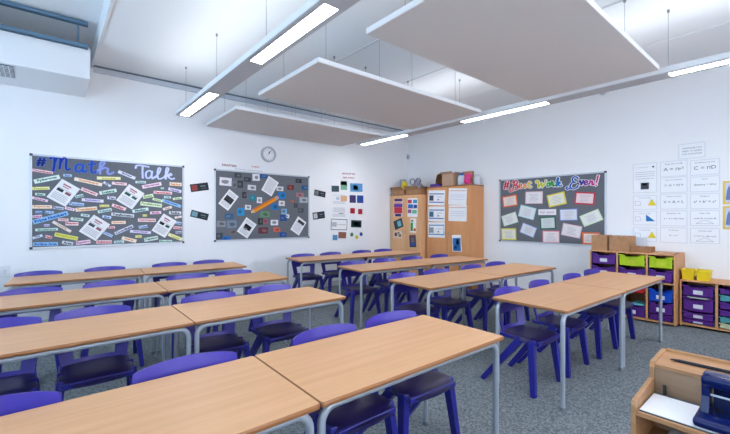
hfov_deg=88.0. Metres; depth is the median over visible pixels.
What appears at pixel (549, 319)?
chair
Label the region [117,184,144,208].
printed sheet
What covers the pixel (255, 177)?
photo
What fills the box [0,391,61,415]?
chair
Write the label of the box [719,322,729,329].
tray
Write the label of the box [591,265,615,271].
tray
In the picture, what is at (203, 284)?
table
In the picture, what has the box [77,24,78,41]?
rod
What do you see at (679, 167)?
sheet
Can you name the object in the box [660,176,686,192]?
sheet
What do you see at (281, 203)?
photo
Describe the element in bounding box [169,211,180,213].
strip
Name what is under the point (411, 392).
chair
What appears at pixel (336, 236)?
poster
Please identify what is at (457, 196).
poster
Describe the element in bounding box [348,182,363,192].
poster
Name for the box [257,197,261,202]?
photo
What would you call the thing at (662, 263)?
tray
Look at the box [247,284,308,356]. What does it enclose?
chair
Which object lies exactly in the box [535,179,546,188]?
cutout letter
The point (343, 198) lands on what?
picture
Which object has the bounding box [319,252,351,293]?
chair
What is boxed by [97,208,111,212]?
strip
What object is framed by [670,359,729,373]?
pen
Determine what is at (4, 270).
wall switch
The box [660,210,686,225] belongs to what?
sheet
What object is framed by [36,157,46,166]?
cutout letter
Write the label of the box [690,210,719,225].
sheet
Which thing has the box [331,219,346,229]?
poster
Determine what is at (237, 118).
raft
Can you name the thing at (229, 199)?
picture
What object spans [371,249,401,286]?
chair
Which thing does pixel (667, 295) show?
tray
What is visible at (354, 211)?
poster
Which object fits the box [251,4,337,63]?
diffuser
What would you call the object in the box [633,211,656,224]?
sheet
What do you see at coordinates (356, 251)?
chair
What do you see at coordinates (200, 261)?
chair
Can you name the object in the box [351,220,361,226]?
picture
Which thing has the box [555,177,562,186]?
cutout letter
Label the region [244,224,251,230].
picture
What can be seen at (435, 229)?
poster
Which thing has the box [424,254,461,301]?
chair
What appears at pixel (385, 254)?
table
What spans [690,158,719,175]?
sheet
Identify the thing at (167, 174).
cutout letter
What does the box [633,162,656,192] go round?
information sheet
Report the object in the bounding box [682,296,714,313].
tray
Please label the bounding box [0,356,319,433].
table
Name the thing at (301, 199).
photo
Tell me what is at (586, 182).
cutout letter
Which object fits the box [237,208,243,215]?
photo
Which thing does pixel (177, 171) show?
notice board
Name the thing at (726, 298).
tray
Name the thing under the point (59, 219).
strip
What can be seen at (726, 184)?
poster
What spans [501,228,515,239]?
framed piece
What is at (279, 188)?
photo
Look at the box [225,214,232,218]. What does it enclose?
photo
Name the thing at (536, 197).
framed piece
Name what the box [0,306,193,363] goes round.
table
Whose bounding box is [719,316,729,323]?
tray
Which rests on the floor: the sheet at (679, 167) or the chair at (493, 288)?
the chair at (493, 288)
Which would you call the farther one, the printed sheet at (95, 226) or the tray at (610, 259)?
the tray at (610, 259)
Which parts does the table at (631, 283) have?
leg, leg, rail, leg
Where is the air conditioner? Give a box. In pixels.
[0,30,89,96]
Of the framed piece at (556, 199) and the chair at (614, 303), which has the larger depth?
the framed piece at (556, 199)
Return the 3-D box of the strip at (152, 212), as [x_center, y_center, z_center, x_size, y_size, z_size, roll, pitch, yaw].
[-3.102,-0.064,5.603,0.150,0.051,0.002,0,0,-40]
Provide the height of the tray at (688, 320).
0.050 m
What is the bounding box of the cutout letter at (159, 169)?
[155,167,163,179]
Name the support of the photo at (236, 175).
attached to the notice board at (284, 180)
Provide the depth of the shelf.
4.86 m
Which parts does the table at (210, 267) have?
leg, rail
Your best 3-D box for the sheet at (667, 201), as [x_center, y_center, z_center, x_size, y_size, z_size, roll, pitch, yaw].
[4.278,-0.215,5.242,0.002,0.217,0.298,0,0,-40]
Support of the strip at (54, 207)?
attached to the notice board at (177, 171)
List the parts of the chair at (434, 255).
backrest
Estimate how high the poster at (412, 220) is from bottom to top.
0.307 m
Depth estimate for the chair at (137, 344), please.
3.65 m
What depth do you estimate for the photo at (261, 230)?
6.69 m
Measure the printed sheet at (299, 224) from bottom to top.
0.367 m
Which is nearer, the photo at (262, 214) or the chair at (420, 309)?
the chair at (420, 309)
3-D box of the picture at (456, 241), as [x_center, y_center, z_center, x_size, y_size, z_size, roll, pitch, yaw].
[1.813,0.544,7.473,0.001,0.266,0.200,0,0,-40]
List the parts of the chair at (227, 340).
backrest, seat, rail, leg, leg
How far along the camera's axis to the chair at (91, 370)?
2.46 m
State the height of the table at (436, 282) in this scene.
0.730 m
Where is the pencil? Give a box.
[249,196,278,213]
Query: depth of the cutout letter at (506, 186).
7.13 m
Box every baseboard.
[42,273,391,322]
[483,283,524,288]
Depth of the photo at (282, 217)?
6.95 m
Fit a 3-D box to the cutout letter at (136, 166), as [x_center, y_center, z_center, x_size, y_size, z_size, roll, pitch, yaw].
[-3.239,-0.659,5.487,0.207,0.211,0.007,0,0,-40]
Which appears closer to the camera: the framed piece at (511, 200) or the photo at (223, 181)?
the photo at (223, 181)
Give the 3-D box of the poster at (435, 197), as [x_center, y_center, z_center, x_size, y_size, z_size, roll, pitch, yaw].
[1.485,-0.399,7.865,0.002,0.333,0.453,0,0,-40]
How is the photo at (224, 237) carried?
attached to the notice board at (284, 180)
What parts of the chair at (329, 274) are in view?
leg, leg, backrest, seat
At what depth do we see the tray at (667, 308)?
4.93 m
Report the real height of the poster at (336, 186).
0.256 m
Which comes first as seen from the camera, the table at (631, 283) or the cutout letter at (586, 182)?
the table at (631, 283)
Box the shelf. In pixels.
[657,282,673,285]
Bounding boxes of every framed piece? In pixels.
[501,212,517,225]
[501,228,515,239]
[502,194,517,207]
[518,205,535,219]
[520,223,536,237]
[525,191,542,203]
[540,216,555,228]
[543,231,559,242]
[547,191,566,207]
[559,208,577,220]
[561,223,581,238]
[574,192,594,204]
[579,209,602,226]
[582,232,599,243]
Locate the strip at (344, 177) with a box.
[342,176,354,178]
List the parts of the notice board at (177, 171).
word strip, word strip, word strip, word strip, word strip, word strip, word strip, word strip, word strip, word strip, word strip, word strip, word strip, word strip, word strip, word strip, word strip, word strip, word strip, word strip, word strip, word strip, word strip, word strip, word strip, word strip, word strip, word strip, word strip, word strip, word strip, word strip, word strip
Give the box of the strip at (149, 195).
[143,194,153,198]
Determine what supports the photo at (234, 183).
attached to the notice board at (284, 180)
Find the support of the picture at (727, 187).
attached to the poster at (726, 184)
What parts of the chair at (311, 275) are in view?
leg, backrest, seat, leg, leg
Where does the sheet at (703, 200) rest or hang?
attached to the wall at (617, 130)
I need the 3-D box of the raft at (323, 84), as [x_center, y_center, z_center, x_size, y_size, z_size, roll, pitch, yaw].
[0.163,-1.724,4.723,2.590,0.647,1.260,0,0,-40]
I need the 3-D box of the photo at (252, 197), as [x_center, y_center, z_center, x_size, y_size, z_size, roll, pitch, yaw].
[-1.952,-0.334,6.572,0.111,0.100,0.001,0,0,-40]
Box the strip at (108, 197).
[107,196,115,199]
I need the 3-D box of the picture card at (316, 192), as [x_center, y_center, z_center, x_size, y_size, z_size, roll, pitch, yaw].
[-0.893,-0.464,7.478,0.280,0.152,0.002,0,0,-40]
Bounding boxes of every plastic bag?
[457,175,464,184]
[473,174,479,184]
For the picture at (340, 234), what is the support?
attached to the poster at (336, 236)
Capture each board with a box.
[29,153,183,249]
[214,166,309,241]
[499,171,606,245]
[639,385,713,433]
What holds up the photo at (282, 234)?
attached to the notice board at (284, 180)
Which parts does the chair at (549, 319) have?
leg, backrest, rail, leg, seat, leg, rail, leg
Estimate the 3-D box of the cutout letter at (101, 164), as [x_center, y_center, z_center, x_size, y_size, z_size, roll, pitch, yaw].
[-3.580,-0.676,5.199,0.248,0.202,0.008,0,0,-40]
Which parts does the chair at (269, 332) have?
leg, rail, leg, backrest, seat, rail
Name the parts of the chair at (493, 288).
leg, backrest, leg, leg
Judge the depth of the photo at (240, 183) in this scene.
6.43 m
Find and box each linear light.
[175,0,359,117]
[357,9,729,145]
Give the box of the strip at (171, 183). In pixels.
[170,182,181,185]
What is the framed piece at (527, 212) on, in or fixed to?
attached to the notice board at (600, 191)
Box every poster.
[331,180,346,192]
[331,194,346,204]
[331,206,346,217]
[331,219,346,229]
[331,231,346,241]
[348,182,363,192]
[348,230,363,240]
[349,194,363,203]
[349,206,363,216]
[349,218,363,228]
[393,218,403,229]
[393,231,401,237]
[394,199,402,216]
[407,198,417,216]
[409,235,415,246]
[410,218,415,232]
[428,190,444,205]
[428,206,444,221]
[428,222,444,237]
[448,188,466,204]
[448,205,466,221]
[452,235,461,251]
[723,181,729,203]
[723,206,729,228]
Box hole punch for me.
[692,370,729,433]
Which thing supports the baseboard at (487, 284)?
attached to the wall at (617, 130)
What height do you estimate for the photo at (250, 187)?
0.094 m
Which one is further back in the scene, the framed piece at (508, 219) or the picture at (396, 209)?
the picture at (396, 209)
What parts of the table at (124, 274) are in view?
leg, rail, leg, leg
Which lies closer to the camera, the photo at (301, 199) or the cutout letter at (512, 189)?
the cutout letter at (512, 189)
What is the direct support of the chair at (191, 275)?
on the floor
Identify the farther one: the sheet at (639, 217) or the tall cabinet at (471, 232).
the tall cabinet at (471, 232)
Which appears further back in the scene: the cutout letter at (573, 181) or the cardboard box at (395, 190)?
the cardboard box at (395, 190)
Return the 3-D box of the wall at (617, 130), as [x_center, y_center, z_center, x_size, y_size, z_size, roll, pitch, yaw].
[3.847,-0.525,5.913,0.200,3.850,8.500,0,0,-40]
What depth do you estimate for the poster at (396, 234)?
8.51 m
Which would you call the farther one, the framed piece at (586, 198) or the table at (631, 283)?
the framed piece at (586, 198)
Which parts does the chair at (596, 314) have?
backrest, leg, leg, seat, leg, rail, leg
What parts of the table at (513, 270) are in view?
leg, rail, leg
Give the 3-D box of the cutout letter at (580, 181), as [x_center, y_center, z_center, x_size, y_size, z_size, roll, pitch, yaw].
[3.509,-0.554,6.135,0.007,0.117,0.114,0,0,-40]
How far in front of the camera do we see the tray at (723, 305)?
4.54 m
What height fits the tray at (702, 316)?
0.090 m
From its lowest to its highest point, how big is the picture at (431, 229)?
0.117 m
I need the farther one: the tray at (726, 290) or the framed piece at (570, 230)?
the framed piece at (570, 230)
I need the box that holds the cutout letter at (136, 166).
[134,164,149,178]
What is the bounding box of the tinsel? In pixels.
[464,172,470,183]
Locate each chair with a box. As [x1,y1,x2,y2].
[0,287,62,373]
[0,316,41,395]
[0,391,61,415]
[13,270,62,316]
[54,305,136,401]
[80,280,144,366]
[84,266,124,304]
[132,351,236,384]
[152,262,190,306]
[166,273,217,357]
[181,291,249,358]
[193,260,229,293]
[212,269,262,331]
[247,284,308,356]
[291,253,323,289]
[292,323,397,433]
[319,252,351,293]
[334,261,380,323]
[352,250,383,295]
[358,310,459,433]
[367,258,411,311]
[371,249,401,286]
[388,272,439,318]
[397,256,437,302]
[423,268,472,327]
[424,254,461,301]
[454,264,506,331]
[479,261,529,323]
[480,286,559,398]
[517,279,589,377]
[558,273,617,358]
[576,269,635,346]
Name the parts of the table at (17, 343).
rail, leg, leg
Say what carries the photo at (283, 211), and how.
attached to the notice board at (284, 180)
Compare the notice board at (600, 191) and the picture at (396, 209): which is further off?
the picture at (396, 209)
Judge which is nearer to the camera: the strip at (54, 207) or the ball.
the strip at (54, 207)
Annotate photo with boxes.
[216,233,222,238]
[217,221,225,226]
[219,177,231,185]
[222,236,229,239]
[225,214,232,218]
[227,220,236,227]
[228,230,236,233]
[231,181,236,187]
[234,173,240,177]
[237,180,242,187]
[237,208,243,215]
[244,177,250,181]
[245,205,250,209]
[248,185,255,189]
[250,195,255,200]
[252,174,259,180]
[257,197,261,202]
[258,218,262,224]
[258,227,267,233]
[260,211,269,216]
[271,204,278,209]
[271,220,277,224]
[273,227,279,231]
[276,186,282,190]
[278,192,285,198]
[279,201,284,205]
[279,232,286,236]
[280,215,286,220]
[281,209,286,213]
[287,185,293,189]
[296,193,303,196]
[299,197,307,202]
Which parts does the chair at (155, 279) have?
backrest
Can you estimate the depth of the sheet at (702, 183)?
4.99 m
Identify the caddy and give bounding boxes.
[680,268,713,281]
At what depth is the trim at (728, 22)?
4.35 m
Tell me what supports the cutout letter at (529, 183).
attached to the notice board at (600, 191)
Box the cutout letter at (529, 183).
[527,181,532,188]
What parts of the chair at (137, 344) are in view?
leg, backrest, leg, leg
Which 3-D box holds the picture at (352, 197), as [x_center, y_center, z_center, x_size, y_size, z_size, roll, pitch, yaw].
[-0.260,-0.381,8.009,0.169,0.163,0.001,0,0,-40]
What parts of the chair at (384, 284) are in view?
leg, seat, backrest, leg, leg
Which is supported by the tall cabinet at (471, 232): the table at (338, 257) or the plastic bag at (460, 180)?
the plastic bag at (460, 180)
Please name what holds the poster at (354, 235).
attached to the wall at (117, 118)
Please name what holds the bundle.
in the cardboard box at (409, 189)
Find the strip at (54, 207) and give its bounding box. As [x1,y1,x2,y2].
[53,206,63,209]
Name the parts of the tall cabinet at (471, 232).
door, door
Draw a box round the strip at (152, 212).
[150,211,160,213]
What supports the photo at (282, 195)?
attached to the notice board at (284, 180)
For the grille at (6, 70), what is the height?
0.014 m
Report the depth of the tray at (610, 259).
5.41 m
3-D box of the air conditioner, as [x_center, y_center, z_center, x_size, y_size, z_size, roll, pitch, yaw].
[-4.235,-1.772,4.093,1.985,0.375,0.876,0,0,-40]
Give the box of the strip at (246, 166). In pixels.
[245,164,264,168]
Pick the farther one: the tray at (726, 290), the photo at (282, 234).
the photo at (282, 234)
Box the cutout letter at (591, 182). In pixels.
[588,180,595,185]
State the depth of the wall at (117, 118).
5.76 m
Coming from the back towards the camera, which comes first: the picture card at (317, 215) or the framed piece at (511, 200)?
the picture card at (317, 215)
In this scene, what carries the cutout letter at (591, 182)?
attached to the notice board at (600, 191)
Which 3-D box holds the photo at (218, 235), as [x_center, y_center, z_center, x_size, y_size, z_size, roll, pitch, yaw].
[-2.390,0.312,6.205,0.114,0.104,0.001,0,0,-40]
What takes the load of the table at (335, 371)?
on the floor
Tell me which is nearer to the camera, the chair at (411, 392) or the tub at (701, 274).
the chair at (411, 392)
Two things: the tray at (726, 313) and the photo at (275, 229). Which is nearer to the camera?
the tray at (726, 313)
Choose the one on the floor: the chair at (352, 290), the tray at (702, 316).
the chair at (352, 290)
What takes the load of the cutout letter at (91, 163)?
attached to the notice board at (177, 171)
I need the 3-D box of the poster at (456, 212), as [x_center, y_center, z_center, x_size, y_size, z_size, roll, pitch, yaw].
[1.824,-0.075,7.461,0.002,0.326,0.440,0,0,-40]
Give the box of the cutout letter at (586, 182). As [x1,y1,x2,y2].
[583,179,588,185]
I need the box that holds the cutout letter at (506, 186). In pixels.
[503,180,509,189]
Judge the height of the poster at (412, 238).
0.274 m
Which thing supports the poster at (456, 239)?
attached to the tall cabinet at (471, 232)
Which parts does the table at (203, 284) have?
leg, leg, rail, leg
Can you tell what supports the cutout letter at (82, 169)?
attached to the notice board at (177, 171)
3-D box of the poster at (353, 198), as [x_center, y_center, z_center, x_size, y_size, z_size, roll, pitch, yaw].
[-0.184,-0.382,8.074,0.420,0.206,0.002,0,0,-40]
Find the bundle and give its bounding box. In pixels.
[413,179,422,188]
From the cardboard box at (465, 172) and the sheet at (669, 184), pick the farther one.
the cardboard box at (465, 172)
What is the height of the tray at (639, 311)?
0.140 m
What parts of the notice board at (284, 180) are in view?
title strip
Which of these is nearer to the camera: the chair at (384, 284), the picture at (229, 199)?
the chair at (384, 284)
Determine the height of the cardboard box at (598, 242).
0.217 m
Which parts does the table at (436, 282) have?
leg, leg, leg, rail, leg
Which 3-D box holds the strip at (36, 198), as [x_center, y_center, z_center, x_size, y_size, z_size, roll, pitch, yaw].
[-4.098,-0.223,4.766,0.161,0.072,0.002,0,0,-40]
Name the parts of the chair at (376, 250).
backrest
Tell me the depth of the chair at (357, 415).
1.93 m
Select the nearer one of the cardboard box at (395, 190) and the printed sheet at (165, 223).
the printed sheet at (165, 223)
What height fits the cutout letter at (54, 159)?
0.216 m
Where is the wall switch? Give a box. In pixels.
[0,266,9,277]
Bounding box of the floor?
[2,278,729,433]
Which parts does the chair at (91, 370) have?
leg, rail, backrest, seat, rail, leg, leg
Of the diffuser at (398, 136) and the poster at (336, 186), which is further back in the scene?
the poster at (336, 186)
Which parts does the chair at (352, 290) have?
leg, leg, backrest, seat, leg, leg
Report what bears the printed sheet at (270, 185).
attached to the notice board at (284, 180)
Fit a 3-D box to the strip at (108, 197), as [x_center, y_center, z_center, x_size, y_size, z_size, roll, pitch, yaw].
[-3.522,-0.266,5.253,0.103,0.053,0.002,0,0,-40]
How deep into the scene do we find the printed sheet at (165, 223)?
5.68 m
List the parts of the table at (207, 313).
leg, leg, rail, leg, leg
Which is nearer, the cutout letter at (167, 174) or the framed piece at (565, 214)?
the cutout letter at (167, 174)
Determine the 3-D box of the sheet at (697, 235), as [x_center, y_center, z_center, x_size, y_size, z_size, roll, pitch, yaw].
[4.488,0.249,4.992,0.002,0.205,0.297,0,0,-40]
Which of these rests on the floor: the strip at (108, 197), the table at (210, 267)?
the table at (210, 267)
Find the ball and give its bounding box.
[401,181,407,189]
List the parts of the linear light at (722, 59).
plate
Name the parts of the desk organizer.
panel, board, rail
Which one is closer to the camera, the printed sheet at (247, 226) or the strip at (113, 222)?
the strip at (113, 222)
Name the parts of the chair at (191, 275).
leg, backrest, leg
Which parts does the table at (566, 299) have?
leg, leg, rail, leg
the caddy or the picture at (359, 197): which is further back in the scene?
the picture at (359, 197)
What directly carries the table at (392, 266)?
on the floor
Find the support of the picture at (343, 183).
attached to the poster at (336, 186)
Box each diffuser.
[180,93,217,115]
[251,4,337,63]
[361,135,406,144]
[461,102,548,122]
[669,60,729,75]
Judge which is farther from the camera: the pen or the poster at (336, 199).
the poster at (336, 199)
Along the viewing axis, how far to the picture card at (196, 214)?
6.01 m
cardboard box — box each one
[390,187,405,194]
[404,185,426,193]
[436,173,441,183]
[440,171,460,185]
[462,171,473,183]
[591,235,612,250]
[609,235,635,251]
[631,246,654,252]
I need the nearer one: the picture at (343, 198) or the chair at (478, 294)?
the chair at (478, 294)
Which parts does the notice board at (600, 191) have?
title strip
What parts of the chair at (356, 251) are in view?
leg, backrest, leg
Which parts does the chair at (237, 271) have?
backrest, leg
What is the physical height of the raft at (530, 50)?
0.647 m
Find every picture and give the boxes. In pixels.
[191,185,197,190]
[225,195,233,204]
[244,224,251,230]
[332,186,338,191]
[338,232,345,237]
[341,181,346,189]
[341,196,346,200]
[350,183,362,191]
[350,195,355,202]
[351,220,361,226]
[357,195,362,202]
[394,207,401,212]
[429,227,433,232]
[453,238,460,250]
[641,183,648,188]
[726,186,729,199]
[726,211,729,224]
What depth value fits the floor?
3.36 m
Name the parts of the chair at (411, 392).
leg, backrest, leg, seat, leg, rail, leg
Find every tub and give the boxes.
[681,268,696,279]
[696,269,711,281]
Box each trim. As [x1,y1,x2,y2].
[91,0,113,66]
[93,67,399,132]
[264,39,378,100]
[323,0,622,113]
[374,22,729,123]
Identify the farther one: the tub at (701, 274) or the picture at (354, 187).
the picture at (354, 187)
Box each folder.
[430,184,441,186]
[632,300,645,305]
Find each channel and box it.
[0,0,87,27]
[0,24,87,49]
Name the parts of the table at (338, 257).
leg, leg, rail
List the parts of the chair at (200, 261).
backrest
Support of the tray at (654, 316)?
on the storage unit at (679, 257)
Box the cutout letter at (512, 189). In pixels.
[509,180,518,191]
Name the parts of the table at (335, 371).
leg, rail, leg, leg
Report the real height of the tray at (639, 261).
0.154 m
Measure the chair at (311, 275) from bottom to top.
0.788 m
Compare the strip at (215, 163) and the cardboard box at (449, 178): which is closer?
the strip at (215, 163)
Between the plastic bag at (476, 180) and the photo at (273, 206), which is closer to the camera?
the photo at (273, 206)
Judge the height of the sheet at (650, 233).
0.206 m
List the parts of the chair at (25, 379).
seat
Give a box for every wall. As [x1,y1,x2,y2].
[0,50,407,319]
[408,65,729,288]
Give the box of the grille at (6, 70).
[0,64,14,78]
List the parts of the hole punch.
arm, lever, plate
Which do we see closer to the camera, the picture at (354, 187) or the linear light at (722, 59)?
the linear light at (722, 59)
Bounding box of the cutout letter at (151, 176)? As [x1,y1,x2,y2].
[144,169,156,179]
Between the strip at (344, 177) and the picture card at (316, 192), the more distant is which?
the strip at (344, 177)
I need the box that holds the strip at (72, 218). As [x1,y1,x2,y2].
[71,217,82,220]
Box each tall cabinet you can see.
[390,193,426,275]
[426,184,483,289]
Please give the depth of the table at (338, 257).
6.19 m
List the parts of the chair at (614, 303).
backrest, leg, leg, seat, leg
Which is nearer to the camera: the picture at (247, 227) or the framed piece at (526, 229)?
the picture at (247, 227)
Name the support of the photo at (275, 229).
attached to the notice board at (284, 180)
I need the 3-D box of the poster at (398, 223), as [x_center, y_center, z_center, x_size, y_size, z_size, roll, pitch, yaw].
[0.750,0.157,8.490,0.002,0.281,0.325,0,0,-40]
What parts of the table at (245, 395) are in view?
rail, leg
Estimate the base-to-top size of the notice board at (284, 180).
1.236 m
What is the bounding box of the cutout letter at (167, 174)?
[163,167,174,179]
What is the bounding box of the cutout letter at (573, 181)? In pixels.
[565,175,579,190]
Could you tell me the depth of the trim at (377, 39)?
4.67 m
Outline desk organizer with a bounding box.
[631,348,729,433]
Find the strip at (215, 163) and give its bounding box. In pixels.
[214,162,243,167]
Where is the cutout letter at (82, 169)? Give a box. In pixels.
[73,163,87,172]
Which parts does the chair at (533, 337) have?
leg, backrest, rail, leg, seat, leg, rail, leg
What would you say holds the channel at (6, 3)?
attached to the ceiling at (89, 11)
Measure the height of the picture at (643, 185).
0.095 m
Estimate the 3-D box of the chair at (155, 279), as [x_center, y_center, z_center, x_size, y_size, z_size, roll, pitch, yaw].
[-2.601,1.017,5.069,0.487,0.788,0.505,0,0,-34]
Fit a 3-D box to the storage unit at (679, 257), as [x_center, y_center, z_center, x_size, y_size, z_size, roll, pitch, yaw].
[3.826,0.931,5.345,0.544,0.913,0.987,0,0,-40]
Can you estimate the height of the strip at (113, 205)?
0.104 m
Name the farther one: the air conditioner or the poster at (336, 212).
the poster at (336, 212)
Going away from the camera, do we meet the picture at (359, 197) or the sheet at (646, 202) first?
the sheet at (646, 202)
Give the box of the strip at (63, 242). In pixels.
[62,241,72,244]
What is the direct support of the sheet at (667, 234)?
attached to the wall at (617, 130)
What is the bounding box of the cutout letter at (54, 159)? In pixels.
[48,157,71,171]
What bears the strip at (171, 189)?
attached to the notice board at (177, 171)
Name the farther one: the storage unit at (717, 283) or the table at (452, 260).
the table at (452, 260)
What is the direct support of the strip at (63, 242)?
attached to the notice board at (177, 171)
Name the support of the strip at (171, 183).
attached to the notice board at (177, 171)
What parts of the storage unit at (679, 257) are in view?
panel, panel, board, panel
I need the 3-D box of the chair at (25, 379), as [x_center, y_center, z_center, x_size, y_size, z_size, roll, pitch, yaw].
[-2.148,1.017,2.182,0.487,0.788,0.505,0,0,-40]
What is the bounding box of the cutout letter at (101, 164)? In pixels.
[96,161,114,175]
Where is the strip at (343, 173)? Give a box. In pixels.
[342,172,354,174]
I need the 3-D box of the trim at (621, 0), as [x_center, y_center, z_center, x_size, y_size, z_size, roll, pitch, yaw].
[1.872,-2.047,4.253,0.024,0.006,8.500,0,0,-40]
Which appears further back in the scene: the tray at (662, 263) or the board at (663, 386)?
the tray at (662, 263)
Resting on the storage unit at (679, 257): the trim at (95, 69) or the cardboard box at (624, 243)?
the cardboard box at (624, 243)
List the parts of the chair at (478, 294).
leg, backrest, seat, leg, leg, leg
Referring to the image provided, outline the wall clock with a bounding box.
[261,146,275,161]
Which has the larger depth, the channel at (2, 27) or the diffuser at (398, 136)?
the diffuser at (398, 136)
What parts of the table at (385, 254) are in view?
leg, rail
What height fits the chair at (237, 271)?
0.788 m
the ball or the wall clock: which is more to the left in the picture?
the wall clock
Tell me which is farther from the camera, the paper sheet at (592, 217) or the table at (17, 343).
the paper sheet at (592, 217)
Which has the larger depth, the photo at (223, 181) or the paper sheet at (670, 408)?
the photo at (223, 181)
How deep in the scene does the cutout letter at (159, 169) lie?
5.62 m
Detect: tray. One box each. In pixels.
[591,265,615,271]
[593,253,615,264]
[618,254,645,266]
[618,267,645,274]
[625,305,645,317]
[632,288,645,293]
[648,256,673,268]
[648,269,673,282]
[648,288,673,303]
[648,301,673,315]
[648,313,673,322]
[682,284,714,298]
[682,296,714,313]
[682,310,714,321]
[682,318,714,326]
[719,286,729,294]
[719,294,729,301]
[719,301,729,309]
[719,309,729,316]
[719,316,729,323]
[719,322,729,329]
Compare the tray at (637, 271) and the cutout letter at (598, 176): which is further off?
the cutout letter at (598, 176)
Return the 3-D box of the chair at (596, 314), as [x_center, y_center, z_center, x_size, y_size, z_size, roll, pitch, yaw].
[2.352,1.017,4.042,0.487,0.788,0.505,0,0,-39]
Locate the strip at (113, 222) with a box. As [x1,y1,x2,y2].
[112,221,125,223]
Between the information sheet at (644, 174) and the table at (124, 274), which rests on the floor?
the table at (124, 274)
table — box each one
[0,282,166,360]
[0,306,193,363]
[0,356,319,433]
[4,268,144,309]
[140,262,246,308]
[156,271,288,358]
[172,287,345,357]
[255,315,503,433]
[286,254,366,299]
[337,260,431,329]
[351,250,420,295]
[389,270,504,328]
[406,256,487,305]
[464,263,555,336]
[492,282,626,411]
[560,271,665,368]
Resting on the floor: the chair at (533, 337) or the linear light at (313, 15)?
the chair at (533, 337)
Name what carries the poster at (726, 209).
attached to the wall at (617, 130)
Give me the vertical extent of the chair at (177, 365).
0.788 m
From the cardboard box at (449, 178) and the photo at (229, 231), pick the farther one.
the cardboard box at (449, 178)
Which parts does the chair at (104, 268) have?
backrest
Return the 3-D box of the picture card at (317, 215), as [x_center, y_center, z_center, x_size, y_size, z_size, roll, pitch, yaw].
[-0.911,-0.031,7.463,0.296,0.174,0.002,0,0,-40]
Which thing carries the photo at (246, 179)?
attached to the notice board at (284, 180)
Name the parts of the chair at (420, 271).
leg, backrest, leg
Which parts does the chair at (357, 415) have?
leg, backrest, leg, seat, rail, leg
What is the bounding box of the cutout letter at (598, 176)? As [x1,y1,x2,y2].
[595,175,599,186]
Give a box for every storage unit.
[590,249,684,325]
[680,278,729,331]
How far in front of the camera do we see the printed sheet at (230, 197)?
6.30 m
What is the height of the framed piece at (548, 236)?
0.212 m
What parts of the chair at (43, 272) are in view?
backrest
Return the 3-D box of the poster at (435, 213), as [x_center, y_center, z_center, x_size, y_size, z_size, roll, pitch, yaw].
[1.485,-0.064,7.865,0.002,0.319,0.443,0,0,-40]
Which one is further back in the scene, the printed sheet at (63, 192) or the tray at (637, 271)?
the tray at (637, 271)
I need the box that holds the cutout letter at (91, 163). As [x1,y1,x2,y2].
[87,160,97,173]
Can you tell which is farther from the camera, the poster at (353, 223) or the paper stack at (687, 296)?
the poster at (353, 223)
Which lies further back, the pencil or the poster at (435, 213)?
the poster at (435, 213)
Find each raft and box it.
[206,106,382,145]
[258,39,480,128]
[366,0,658,100]
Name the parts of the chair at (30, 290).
backrest, leg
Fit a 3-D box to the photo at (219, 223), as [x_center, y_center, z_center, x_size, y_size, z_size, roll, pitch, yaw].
[-2.367,0.115,6.223,0.149,0.104,0.001,0,0,-40]
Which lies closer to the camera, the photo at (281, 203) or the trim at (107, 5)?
the trim at (107, 5)
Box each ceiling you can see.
[0,0,103,49]
[94,0,729,129]
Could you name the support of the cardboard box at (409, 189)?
on the tall cabinet at (403, 244)
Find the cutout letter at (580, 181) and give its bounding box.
[578,179,584,185]
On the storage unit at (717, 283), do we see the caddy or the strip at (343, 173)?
the caddy
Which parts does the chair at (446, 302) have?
backrest, leg, seat, leg, rail, leg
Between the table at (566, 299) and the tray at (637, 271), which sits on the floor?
the table at (566, 299)
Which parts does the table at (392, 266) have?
leg, leg, rail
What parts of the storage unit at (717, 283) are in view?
panel, board, panel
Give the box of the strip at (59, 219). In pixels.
[58,218,68,220]
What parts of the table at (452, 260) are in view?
rail, leg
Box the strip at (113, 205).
[112,204,125,210]
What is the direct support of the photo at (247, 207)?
attached to the notice board at (284, 180)
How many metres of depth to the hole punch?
1.00 m
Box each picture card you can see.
[190,182,208,191]
[190,210,208,219]
[312,211,324,219]
[314,190,325,197]
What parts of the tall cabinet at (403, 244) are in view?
door, door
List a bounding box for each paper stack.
[636,237,646,245]
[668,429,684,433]
[687,296,709,299]
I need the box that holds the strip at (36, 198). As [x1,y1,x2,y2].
[32,196,47,201]
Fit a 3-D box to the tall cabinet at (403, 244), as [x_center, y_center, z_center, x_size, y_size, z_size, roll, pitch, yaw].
[1.096,0.449,8.529,0.637,1.903,0.917,0,0,-40]
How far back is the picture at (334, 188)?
7.72 m
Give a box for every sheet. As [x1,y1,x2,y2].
[47,179,79,205]
[79,215,109,240]
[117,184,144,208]
[152,214,175,237]
[218,189,238,209]
[237,217,256,237]
[261,176,278,195]
[290,217,305,234]
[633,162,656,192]
[633,195,656,209]
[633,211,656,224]
[633,227,656,241]
[640,393,718,433]
[660,160,686,176]
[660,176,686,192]
[660,193,686,208]
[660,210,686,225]
[660,227,686,243]
[678,142,704,159]
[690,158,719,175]
[690,175,719,191]
[690,193,719,208]
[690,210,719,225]
[690,228,719,243]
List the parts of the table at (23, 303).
leg, rail, leg, leg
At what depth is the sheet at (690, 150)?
5.09 m
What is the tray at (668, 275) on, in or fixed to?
on the storage unit at (679, 257)
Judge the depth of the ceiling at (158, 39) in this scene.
4.37 m
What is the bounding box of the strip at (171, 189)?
[168,187,181,192]
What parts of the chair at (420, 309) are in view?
backrest, seat, rail, leg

